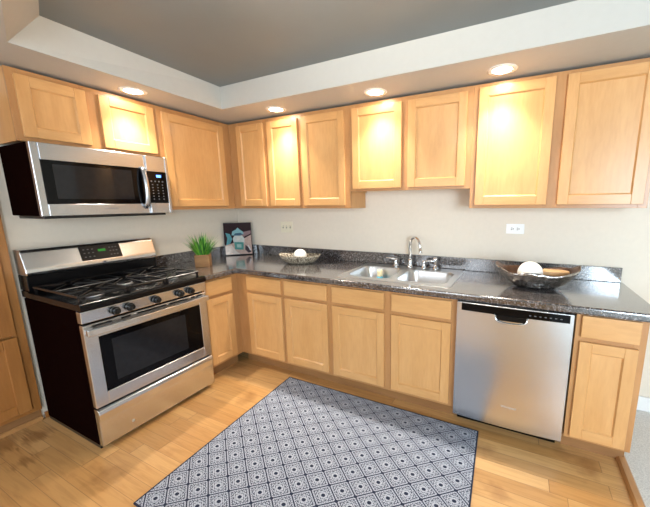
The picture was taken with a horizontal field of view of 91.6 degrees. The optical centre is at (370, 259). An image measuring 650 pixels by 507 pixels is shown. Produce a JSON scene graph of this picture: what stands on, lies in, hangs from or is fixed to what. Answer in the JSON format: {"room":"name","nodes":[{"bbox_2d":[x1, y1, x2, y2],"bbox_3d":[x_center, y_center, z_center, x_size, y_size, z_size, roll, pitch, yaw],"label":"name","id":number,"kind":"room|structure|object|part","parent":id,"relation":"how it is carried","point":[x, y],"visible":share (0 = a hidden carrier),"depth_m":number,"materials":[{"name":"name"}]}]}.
{"room":"kitchen","nodes":[
{"label":"kitchen","id":0,"kind":"room"},
{"bbox_2d":[0,144,237,417],"bbox_3d":[-2.602,-0.058,1.381,0.120,2.650,4.920,4,11,25],"label":"wall","id":1,"kind":"structure","parent":0,"point":[168,233],"depth_m":2.38,"materials":[{"name":"paint"}]},
{"bbox_2d":[0,65,160,156],"bbox_3d":[-1.948,-0.940,2.144,0.298,0.391,0.798,4,11,25],"label":"upper cabinet","id":2,"kind":"object","parent":1,"relation":"attached to","point":[34,107],"visible":0.85,"depth_m":1.96,"materials":[{"name":"brown wood"}]},
{"bbox_3d":[-1.911,-0.893,1.900,0.019,0.336,0.319,4,11,25],"label":"door","id":3,"kind":"part","parent":2,"relation":"part of","materials":[{"name":"brown wood"}]},
{"bbox_3d":[-1.915,-0.893,1.902,0.006,0.222,0.205,4,11,25],"label":"door panel","id":4,"kind":"part","parent":2,"relation":"part of","materials":[{"name":"brown wood"}]},
{"bbox_2d":[0,141,172,218],"bbox_3d":[-1.879,-0.515,2.170,0.458,0.430,0.760,4,11,25],"label":"microwave","id":5,"kind":"object","parent":2,"relation":"attached to","point":[43,180],"visible":1,"depth_m":1.94,"materials":[{"name":"silver metal"}]},
{"bbox_3d":[-1.760,-0.489,2.017,0.001,0.198,0.415,4,11,25],"label":"glass pane","id":6,"kind":"part","parent":5,"relation":"part of","materials":[{"name":"black glass"}]},
{"bbox_3d":[-1.621,-0.516,2.255,0.062,0.299,0.033,4,11,25],"label":"handle","id":7,"kind":"part","parent":5,"relation":"part of","materials":[{"name":"silver metal"}]},
{"bbox_3d":[-1.610,-0.561,2.367,0.032,0.414,0.164,4,11,25],"label":"control panel","id":8,"kind":"part","parent":5,"relation":"part of","materials":[{"name":"silver metal"}]},
{"bbox_3d":[-1.739,-0.959,2.260,0.019,0.336,0.348,4,11,25],"label":"door","id":9,"kind":"part","parent":2,"relation":"part of","materials":[{"name":"brown wood"}]},
{"bbox_3d":[-1.742,-0.959,2.261,0.006,0.222,0.234,4,11,25],"label":"door panel","id":10,"kind":"part","parent":2,"relation":"part of","materials":[{"name":"brown wood"}]},
{"bbox_2d":[155,246,224,266],"bbox_3d":[-1.708,-0.048,3.136,0.018,0.102,1.034,4,11,25],"label":"backsplash","id":11,"kind":"structure","parent":1,"relation":"attached to","point":[181,257],"depth_m":2.95,"materials":[{"name":"stone"}]},
{"bbox_2d":[155,105,234,209],"bbox_3d":[-1.572,-0.882,2.962,0.298,0.798,0.960,4,11,25],"label":"upper cabinet","id":12,"kind":"object","parent":1,"relation":"attached to","point":[196,150],"visible":0.74,"depth_m":2.73,"materials":[{"name":"brown wood"}]},
{"bbox_3d":[-1.521,-0.840,2.757,0.006,0.618,0.450,4,11,25],"label":"door panel","id":13,"kind":"part","parent":12,"relation":"part of","materials":[{"name":"brown wood"}]},
{"bbox_2d":[38,0,576,86],"bbox_3d":[0.273,-0.996,-0.099,6.440,0.100,5.040,4,11,25],"label":"ceiling","id":14,"kind":"structure","parent":0,"point":[220,43],"depth_m":1.68,"materials":[{"name":"grey paint"}]},
{"bbox_2d":[0,352,632,506],"bbox_3d":[-0.987,1.335,0.930,3.610,0.060,5.040,4,11,25],"label":"floor","id":15,"kind":"structure","parent":0,"point":[44,463],"depth_m":1.79,"materials":[{"name":"brown wood"}]},
{"bbox_2d":[0,215,43,438],"bbox_3d":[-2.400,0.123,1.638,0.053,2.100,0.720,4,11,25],"label":"pantry cabinet","id":16,"kind":"object","parent":15,"relation":"on","point":[20,403],"visible":1,"depth_m":1.98,"materials":[{"name":"brown wood"}]},
{"bbox_3d":[-2.386,-0.178,1.576,0.018,1.435,0.630,4,11,25],"label":"door","id":17,"kind":"part","parent":16,"relation":"part of","materials":[{"name":"brown wood"}]},
{"bbox_3d":[-2.381,0.793,1.751,0.008,0.390,0.502,4,11,25],"label":"door panel","id":18,"kind":"part","parent":16,"relation":"part of","materials":[{"name":"brown wood"}]},
{"bbox_3d":[-2.378,0.794,1.750,0.018,0.510,0.630,4,11,25],"label":"door","id":19,"kind":"part","parent":16,"relation":"part of","materials":[{"name":"brown wood"}]},
{"bbox_2d":[12,237,214,448],"bbox_3d":[-1.715,0.481,2.235,0.787,1.173,0.781,4,11,25],"label":"gas stove","id":20,"kind":"object","parent":15,"relation":"on","point":[120,341],"visible":1,"depth_m":1.99,"materials":[{"name":"silver metal"}]},
{"bbox_3d":[-1.660,0.210,1.881,0.090,0.019,0.090,4,11,25],"label":"burner","id":21,"kind":"part","parent":20,"relation":"part of","materials":[{"name":"metal"}]},
{"bbox_2d":[21,270,205,311],"bbox_3d":[-1.728,0.181,2.173,0.727,0.042,0.757,4,11,25],"label":"cooktop","id":22,"kind":"object","parent":20,"relation":"in","point":[104,301],"depth_m":1.95,"materials":[{"name":"black metal"}]},
{"bbox_3d":[-1.484,0.302,1.828,0.041,0.048,0.048,4,11,25],"label":"knob","id":23,"kind":"part","parent":20,"relation":"part of","materials":[{"name":"black plastic"}]},
{"bbox_3d":[-1.696,0.161,2.153,0.100,0.019,0.100,4,11,25],"label":"burner","id":24,"kind":"part","parent":20,"relation":"part of","materials":[{"name":"metal"}]},
{"bbox_3d":[-1.451,0.289,1.897,0.041,0.048,0.048,4,11,25],"label":"knob","id":25,"kind":"part","parent":20,"relation":"part of","materials":[{"name":"black plastic"}]},
{"bbox_3d":[-1.432,0.262,2.046,0.049,0.068,0.757,4,11,25],"label":"control panel","id":26,"kind":"part","parent":20,"relation":"part of","materials":[{"name":"silver metal"}]},
{"bbox_3d":[-1.433,0.555,2.099,0.038,0.503,0.753,4,11,25],"label":"oven door","id":27,"kind":"part","parent":20,"relation":"part of","materials":[{"name":"silver metal"}]},
{"bbox_3d":[-1.393,0.349,2.043,0.061,0.040,0.745,4,11,25],"label":"handle","id":28,"kind":"part","parent":20,"relation":"part of","materials":[{"name":"silver metal"}]},
{"bbox_3d":[-1.429,0.559,2.068,0.002,0.260,0.454,4,11,25],"label":"glass pane","id":29,"kind":"part","parent":20,"relation":"part of","materials":[{"name":"black glass"}]},
{"bbox_3d":[-1.424,0.930,2.164,0.050,0.238,0.753,4,11,25],"label":"storage drawer","id":30,"kind":"part","parent":20,"relation":"part of","materials":[{"name":"silver metal"}]},
{"bbox_3d":[-1.385,0.264,2.036,0.041,0.048,0.048,4,11,25],"label":"knob","id":31,"kind":"part","parent":20,"relation":"part of","materials":[{"name":"black plastic"}]},
{"bbox_3d":[-1.318,0.238,2.175,0.041,0.048,0.048,4,11,25],"label":"knob","id":32,"kind":"part","parent":20,"relation":"part of","materials":[{"name":"black plastic"}]},
{"bbox_3d":[-1.285,0.226,2.245,0.041,0.048,0.048,4,11,25],"label":"knob","id":33,"kind":"part","parent":20,"relation":"part of","materials":[{"name":"black plastic"}]},
{"bbox_2d":[202,273,242,374],"bbox_3d":[-1.539,0.543,2.788,0.680,0.852,0.362,4,11,25],"label":"base cabinet","id":34,"kind":"object","parent":15,"relation":"on","point":[223,311],"visible":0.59,"depth_m":2.65,"materials":[{"name":"brown wood"}]},
{"bbox_3d":[-1.250,0.225,2.572,0.019,0.120,0.252,4,11,25],"label":"drawer","id":35,"kind":"part","parent":34,"relation":"part of","materials":[{"name":"brown wood"}]},
{"bbox_3d":[-1.247,0.584,2.637,0.019,0.558,0.252,4,11,25],"label":"door","id":36,"kind":"part","parent":34,"relation":"part of","materials":[{"name":"brown wood"}]},
{"bbox_3d":[-1.251,0.584,2.639,0.006,0.448,0.142,4,11,25],"label":"door panel","id":37,"kind":"part","parent":34,"relation":"part of","materials":[{"name":"brown wood"}]},
{"bbox_2d":[236,273,293,370],"bbox_3d":[-0.810,0.500,2.996,0.534,0.852,0.680,4,11,25],"label":"base cabinet","id":38,"kind":"object","parent":15,"relation":"on","point":[261,299],"visible":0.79,"depth_m":2.68,"materials":[{"name":"brown wood"}]},
{"bbox_3d":[-0.894,0.215,2.613,0.374,0.120,0.019,4,11,25],"label":"drawer","id":39,"kind":"part","parent":38,"relation":"part of","materials":[{"name":"brown wood"}]},
{"bbox_3d":[-0.891,0.574,2.677,0.374,0.558,0.019,4,11,25],"label":"door","id":40,"kind":"part","parent":38,"relation":"part of","materials":[{"name":"brown wood"}]},
{"bbox_3d":[-0.889,0.573,2.681,0.264,0.448,0.006,4,11,25],"label":"door panel","id":41,"kind":"part","parent":38,"relation":"part of","materials":[{"name":"brown wood"}]},
{"bbox_2d":[133,377,478,506],"bbox_3d":[-0.231,1.146,1.759,1.570,0.007,1.225,4,11,25],"label":"rug","id":42,"kind":"object","parent":15,"relation":"on","point":[303,444],"visible":1,"depth_m":1.77,"materials":[{"name":"grey fabric"}]},
{"bbox_2d":[283,279,337,382],"bbox_3d":[-0.365,0.533,2.789,0.448,0.852,0.680,4,11,25],"label":"base cabinet","id":43,"kind":"object","parent":15,"relation":"on","point":[307,305],"visible":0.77,"depth_m":2.48,"materials":[{"name":"brown wood"}]},
{"bbox_3d":[-0.511,0.243,2.435,0.406,0.120,0.019,4,11,25],"label":"drawer","id":44,"kind":"part","parent":43,"relation":"part of","materials":[{"name":"brown wood"}]},
{"bbox_3d":[-0.508,0.603,2.499,0.406,0.558,0.019,4,11,25],"label":"door","id":45,"kind":"part","parent":43,"relation":"part of","materials":[{"name":"brown wood"}]},
{"bbox_3d":[-0.506,0.602,2.503,0.296,0.448,0.006,4,11,25],"label":"door panel","id":46,"kind":"part","parent":43,"relation":"part of","materials":[{"name":"brown wood"}]},
{"bbox_2d":[330,285,457,413],"bbox_3d":[0.260,0.580,2.499,0.933,0.852,0.680,4,11,25],"label":"base cabinet","id":47,"kind":"object","parent":15,"relation":"on","point":[401,346],"visible":0.82,"depth_m":2.17,"materials":[{"name":"brown wood"}]},
{"bbox_3d":[-0.096,0.274,2.242,0.422,0.120,0.019,4,11,25],"label":"drawer","id":48,"kind":"part","parent":47,"relation":"part of","materials":[{"name":"brown wood"}]},
{"bbox_3d":[-0.091,0.633,2.310,0.312,0.448,0.006,4,11,25],"label":"door panel","id":49,"kind":"part","parent":47,"relation":"part of","materials":[{"name":"brown wood"}]},
{"bbox_3d":[-0.093,0.633,2.306,0.422,0.558,0.019,4,11,25],"label":"door","id":50,"kind":"part","parent":47,"relation":"part of","materials":[{"name":"brown wood"}]},
{"bbox_2d":[155,244,649,322],"bbox_3d":[-0.111,0.093,2.397,3.548,0.146,1.034,4,11,25],"label":"countertop","id":51,"kind":"structure","parent":47,"relation":"on","point":[599,291],"depth_m":2.21,"materials":[{"name":"stone"}]},
{"bbox_2d":[185,233,220,267],"bbox_3d":[-1.498,-0.091,2.786,0.340,0.306,0.317,-8,13,-37],"label":"potted grass","id":52,"kind":"object","parent":51,"relation":"on","point":[202,258],"depth_m":2.75,"materials":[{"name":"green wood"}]},
{"bbox_2d":[194,253,211,267],"bbox_3d":[-1.498,0.007,2.803,0.116,0.108,0.116,-4,11,-17],"label":"pot","id":53,"kind":"object","parent":52,"relation":"attached to","point":[201,259],"depth_m":2.75,"materials":[{"name":"brown wood"}]},
{"bbox_2d":[223,222,252,255],"bbox_3d":[-1.436,-0.223,3.394,0.278,0.347,0.065,-4,11,-19],"label":"picture","id":54,"kind":"object","parent":51,"relation":"on","point":[237,236],"visible":1,"depth_m":3.38,"materials":[{"name":"fabric"}]},
{"bbox_2d":[279,253,320,263],"bbox_3d":[-0.655,-0.009,2.902,0.405,0.090,0.240,1,10,8],"label":"decorative bowl","id":55,"kind":"object","parent":51,"relation":"on","point":[287,257],"visible":0.94,"depth_m":2.83,"materials":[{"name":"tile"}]},
{"bbox_2d":[294,249,306,256],"bbox_3d":[-0.650,-0.035,2.895,0.120,0.120,0.120,4,11,25],"label":"decorative ball","id":56,"kind":"object","parent":55,"relation":"in","point":[300,252],"visible":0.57,"depth_m":2.85,"materials":[{"name":"white"}]},
{"bbox_2d":[338,263,463,287],"bbox_3d":[0.248,0.196,2.461,0.857,0.180,0.577,4,11,25],"label":"sink","id":57,"kind":"object","parent":51,"relation":"in","point":[444,278],"visible":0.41,"depth_m":2.52,"materials":[{"name":"silver metal"}]},
{"bbox_2d":[349,266,401,277],"bbox_3d":[0.047,0.188,2.517,0.340,0.180,0.390,4,11,25],"label":"basin","id":58,"kind":"object","parent":57,"relation":"in","point":[365,271],"depth_m":2.67,"materials":[{"name":"silver metal"}]},
{"bbox_2d":[377,269,382,277],"bbox_3d":[0.080,0.162,2.626,0.044,0.158,0.040,3,11,19],"label":"sponge","id":59,"kind":"object","parent":57,"relation":"in","point":[379,271],"visible":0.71,"depth_m":2.60,"materials":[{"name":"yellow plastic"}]},
{"bbox_2d":[397,270,453,283],"bbox_3d":[0.417,0.215,2.345,0.357,0.180,0.390,4,11,25],"label":"basin","id":60,"kind":"object","parent":57,"relation":"in","point":[415,276],"depth_m":2.50,"materials":[{"name":"silver metal"}]},
{"bbox_2d":[432,257,437,269],"bbox_3d":[0.530,0.034,2.556,0.046,0.099,0.046,4,11,25],"label":"sprayer","id":61,"kind":"object","parent":57,"relation":"on","point":[434,258],"visible":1,"depth_m":2.55,"materials":[{"name":"silver metal"}]},
{"bbox_2d":[386,236,433,268],"bbox_3d":[0.327,-0.065,2.628,0.404,0.272,0.140,9,14,41],"label":"faucet","id":62,"kind":"object","parent":51,"relation":"on","point":[413,237],"visible":1,"depth_m":2.61,"materials":[{"name":"silver metal"}]},
{"bbox_3d":[0.192,0.019,2.721,0.110,0.076,0.048,4,11,25],"label":"handle","id":63,"kind":"part","parent":62,"relation":"part of","materials":[{"name":"silver metal"}]},
{"bbox_3d":[0.366,-0.088,2.558,0.030,0.202,0.190,-5,11,-24],"label":"spout","id":64,"kind":"part","parent":62,"relation":"part of","materials":[{"name":"silver metal"}]},
{"bbox_3d":[0.472,0.040,2.590,0.110,0.076,0.048,4,11,25],"label":"handle","id":65,"kind":"part","parent":62,"relation":"part of","materials":[{"name":"silver metal"}]},
{"bbox_2d":[495,261,581,288],"bbox_3d":[1.064,0.103,2.015,0.490,0.153,0.300,4,11,22],"label":"decorative bowl","id":66,"kind":"object","parent":51,"relation":"on","point":[509,272],"visible":0.92,"depth_m":1.93,"materials":[{"name":"silver metal"}]},
{"bbox_2d":[517,262,542,273],"bbox_3d":[1.028,0.090,2.013,0.152,0.152,0.152,4,11,25],"label":"decorative ball","id":67,"kind":"object","parent":66,"relation":"in","point":[527,267],"visible":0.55,"depth_m":1.96,"materials":[{"name":"white"}]},
{"bbox_2d":[543,269,569,276],"bbox_3d":[1.168,0.086,1.977,0.156,0.035,0.074,3,11,19],"label":"driftwood piece","id":68,"kind":"object","parent":66,"relation":"in","point":[550,272],"visible":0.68,"depth_m":1.95,"materials":[{"name":"brown wood"}]},
{"bbox_3d":[0.331,0.664,2.113,0.294,0.448,0.006,4,11,25],"label":"door panel","id":69,"kind":"part","parent":47,"relation":"part of","materials":[{"name":"brown wood"}]},
{"bbox_3d":[0.329,0.665,2.110,0.404,0.558,0.019,4,11,25],"label":"door","id":70,"kind":"part","parent":47,"relation":"part of","materials":[{"name":"brown wood"}]},
{"bbox_3d":[0.326,0.306,2.045,0.404,0.120,0.019,4,11,25],"label":"drawer","id":71,"kind":"part","parent":47,"relation":"part of","materials":[{"name":"brown wood"}]},
{"bbox_2d":[453,300,574,442],"bbox_3d":[0.942,0.641,2.133,0.609,0.848,0.689,4,11,25],"label":"dishwasher","id":72,"kind":"object","parent":15,"relation":"on","point":[511,367],"visible":0.99,"depth_m":1.82,"materials":[{"name":"silver metal"}]},
{"bbox_3d":[0.795,0.350,1.773,0.177,0.049,0.019,4,11,25],"label":"handle","id":73,"kind":"part","parent":72,"relation":"part of","materials":[{"name":"silver metal"}]},
{"bbox_2d":[560,314,649,458],"bbox_3d":[1.389,0.664,1.974,0.307,0.852,0.680,4,11,25],"label":"base cabinet","id":74,"kind":"object","parent":15,"relation":"on","point":[607,357],"visible":0.8,"depth_m":1.67,"materials":[{"name":"brown wood"}]},
{"bbox_3d":[1.246,0.730,1.687,0.142,0.463,0.006,4,11,25],"label":"door panel","id":75,"kind":"part","parent":74,"relation":"part of","materials":[{"name":"brown wood"}]},
{"bbox_3d":[1.245,0.731,1.683,0.252,0.573,0.019,4,11,25],"label":"door","id":76,"kind":"part","parent":74,"relation":"part of","materials":[{"name":"brown wood"}]},
{"bbox_3d":[1.242,0.364,1.618,0.252,0.120,0.019,4,11,25],"label":"drawer","id":77,"kind":"part","parent":74,"relation":"part of","materials":[{"name":"brown wood"}]},
{"bbox_2d":[616,455,645,506],"bbox_3d":[0.591,1.438,0.047,0.047,0.022,3.940,4,11,25],"label":"trim","id":78,"kind":"structure","parent":15,"relation":"on","point":[633,491],"depth_m":1.60,"materials":[{"name":"brown wood"}]},
{"bbox_2d":[0,0,649,124],"bbox_3d":[0.274,-0.863,-0.075,6.200,0.170,4.800,4,11,25],"label":"ceiling","id":79,"kind":"structure","parent":0,"point":[578,34],"depth_m":1.82,"materials":[{"name":"paint"}]},
{"bbox_2d":[118,87,146,94],"bbox_3d":[-1.632,-1.155,2.149,0.164,0.006,0.164,4,11,25],"label":"recessed light","id":80,"kind":"object","parent":79,"relation":"in","point":[129,90],"visible":1,"depth_m":2.14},
{"bbox_2d":[266,106,285,112],"bbox_3d":[-0.784,-1.241,2.593,0.164,0.006,0.164,4,11,25],"label":"recessed light","id":81,"kind":"object","parent":79,"relation":"in","point":[271,108],"visible":1,"depth_m":2.59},
{"bbox_2d":[364,88,386,95],"bbox_3d":[0.035,-1.180,2.212,0.164,0.006,0.164,4,11,25],"label":"recessed light","id":82,"kind":"object","parent":79,"relation":"in","point":[372,91],"visible":1,"depth_m":2.20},
{"bbox_2d":[488,63,516,75],"bbox_3d":[0.781,-1.122,1.854,0.164,0.006,0.164,4,11,25],"label":"recessed light","id":83,"kind":"object","parent":79,"relation":"in","point":[502,69],"visible":1,"depth_m":1.84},
{"bbox_2d":[237,189,649,397],"bbox_3d":[1.331,-0.254,2.294,6.440,2.650,0.120,4,11,25],"label":"wall","id":84,"kind":"structure","parent":0,"point":[444,223],"depth_m":2.49,"materials":[{"name":"paint"}]},
{"bbox_2d":[228,113,302,207],"bbox_3d":[-0.931,-0.898,3.022,0.846,0.798,0.298,4,11,25],"label":"upper cabinet","id":85,"kind":"object","parent":84,"relation":"attached to","point":[265,153],"visible":0.93,"depth_m":2.87,"materials":[{"name":"brown wood"}]},
{"bbox_3d":[-1.124,-0.881,2.961,0.330,0.740,0.019,4,11,25],"label":"door","id":86,"kind":"part","parent":85,"relation":"part of","materials":[{"name":"brown wood"}]},
{"bbox_3d":[-1.122,-0.881,2.965,0.216,0.626,0.006,4,11,25],"label":"door panel","id":87,"kind":"part","parent":85,"relation":"part of","materials":[{"name":"brown wood"}]},
{"bbox_3d":[-0.778,-0.855,2.800,0.338,0.740,0.019,4,11,25],"label":"door","id":88,"kind":"part","parent":85,"relation":"part of","materials":[{"name":"brown wood"}]},
{"bbox_3d":[-0.776,-0.856,2.804,0.224,0.626,0.006,4,11,25],"label":"door panel","id":89,"kind":"part","parent":85,"relation":"part of","materials":[{"name":"brown wood"}]},
{"bbox_2d":[281,221,292,232],"bbox_3d":[-0.875,-0.337,3.259,0.156,0.114,0.016,4,11,25],"label":"light switch","id":90,"kind":"object","parent":84,"relation":"attached to","point":[285,226],"visible":1,"depth_m":3.26,"materials":[{"name":"beige plastic"}]},
{"bbox_2d":[299,105,365,207],"bbox_3d":[-0.329,-0.854,2.743,0.484,0.798,0.298,4,11,25],"label":"upper cabinet","id":91,"kind":"object","parent":84,"relation":"attached to","point":[324,134],"visible":0.95,"depth_m":2.61,"materials":[{"name":"brown wood"}]},
{"bbox_3d":[-0.399,-0.828,2.624,0.416,0.739,0.019,4,11,25],"label":"door","id":92,"kind":"part","parent":91,"relation":"part of","materials":[{"name":"brown wood"}]},
{"bbox_3d":[-0.397,-0.829,2.627,0.302,0.625,0.006,4,11,25],"label":"door panel","id":93,"kind":"part","parent":91,"relation":"part of","materials":[{"name":"brown wood"}]},
{"bbox_2d":[349,85,474,192],"bbox_3d":[0.317,-0.872,2.430,0.945,0.663,0.298,4,11,25],"label":"upper cabinet","id":94,"kind":"object","parent":84,"relation":"attached to","point":[419,141],"visible":0.94,"depth_m":2.28,"materials":[{"name":"brown wood"}]},
{"bbox_3d":[0.044,-0.859,2.406,0.415,0.609,0.019,4,11,25],"label":"door","id":95,"kind":"part","parent":94,"relation":"part of","materials":[{"name":"brown wood"}]},
{"bbox_3d":[0.046,-0.860,2.410,0.301,0.495,0.006,4,11,25],"label":"door panel","id":96,"kind":"part","parent":94,"relation":"part of","materials":[{"name":"brown wood"}]},
{"bbox_3d":[0.466,-0.828,2.214,0.301,0.495,0.006,4,11,25],"label":"door panel","id":97,"kind":"part","parent":94,"relation":"part of","materials":[{"name":"brown wood"}]},
{"bbox_3d":[0.464,-0.828,2.211,0.415,0.609,0.019,4,11,25],"label":"door","id":98,"kind":"part","parent":94,"relation":"part of","materials":[{"name":"brown wood"}]},
{"bbox_2d":[252,244,622,282],"bbox_3d":[0.105,-0.011,2.846,3.509,0.102,0.018,4,11,25],"label":"backsplash","id":99,"kind":"structure","parent":84,"relation":"attached to","point":[594,273],"depth_m":2.62,"materials":[{"name":"stone"}]},
{"bbox_2d":[506,224,524,233],"bbox_3d":[1.084,-0.228,2.344,0.124,0.074,0.008,4,11,25],"label":"wall outlet","id":100,"kind":"object","parent":84,"relation":"attached to","point":[510,228],"visible":1,"depth_m":2.34,"materials":[{"name":"white plastic"}]},
{"bbox_2d":[469,58,649,207],"bbox_3d":[1.188,-0.740,2.036,0.980,0.798,0.298,4,11,25],"label":"upper cabinet","id":101,"kind":"object","parent":84,"relation":"attached to","point":[576,138],"visible":1,"depth_m":1.89,"materials":[{"name":"brown wood"}]},
{"bbox_3d":[0.916,-0.733,2.016,0.321,0.637,0.006,4,11,25],"label":"door panel","id":102,"kind":"part","parent":101,"relation":"part of","materials":[{"name":"brown wood"}]},
{"bbox_3d":[0.914,-0.732,2.013,0.435,0.751,0.019,4,11,25],"label":"door","id":103,"kind":"part","parent":101,"relation":"part of","materials":[{"name":"brown wood"}]},
{"bbox_3d":[1.357,-0.699,1.806,0.426,0.751,0.019,4,11,25],"label":"door","id":104,"kind":"part","parent":101,"relation":"part of","materials":[{"name":"brown wood"}]},
{"bbox_3d":[1.359,-0.700,1.810,0.312,0.637,0.006,4,11,25],"label":"door panel","id":105,"kind":"part","parent":101,"relation":"part of","materials":[{"name":"brown wood"}]},
{"bbox_2d":[637,396,649,411],"bbox_3d":[2.922,1.081,1.700,2.640,0.105,0.016,4,11,25],"label":"baseboard","id":106,"kind":"structure","parent":84,"relation":"attached to","point":[643,404],"depth_m":2.17,"materials":[{"name":"white paint"}]},
{"bbox_2d":[624,410,649,506],"bbox_3d":[1.926,1.552,-0.425,2.830,0.060,5.040,4,11,25],"label":"floor","id":107,"kind":"structure","parent":0,"point":[638,459],"depth_m":1.80,"materials":[{"name":"beige carpet"}]}
]}

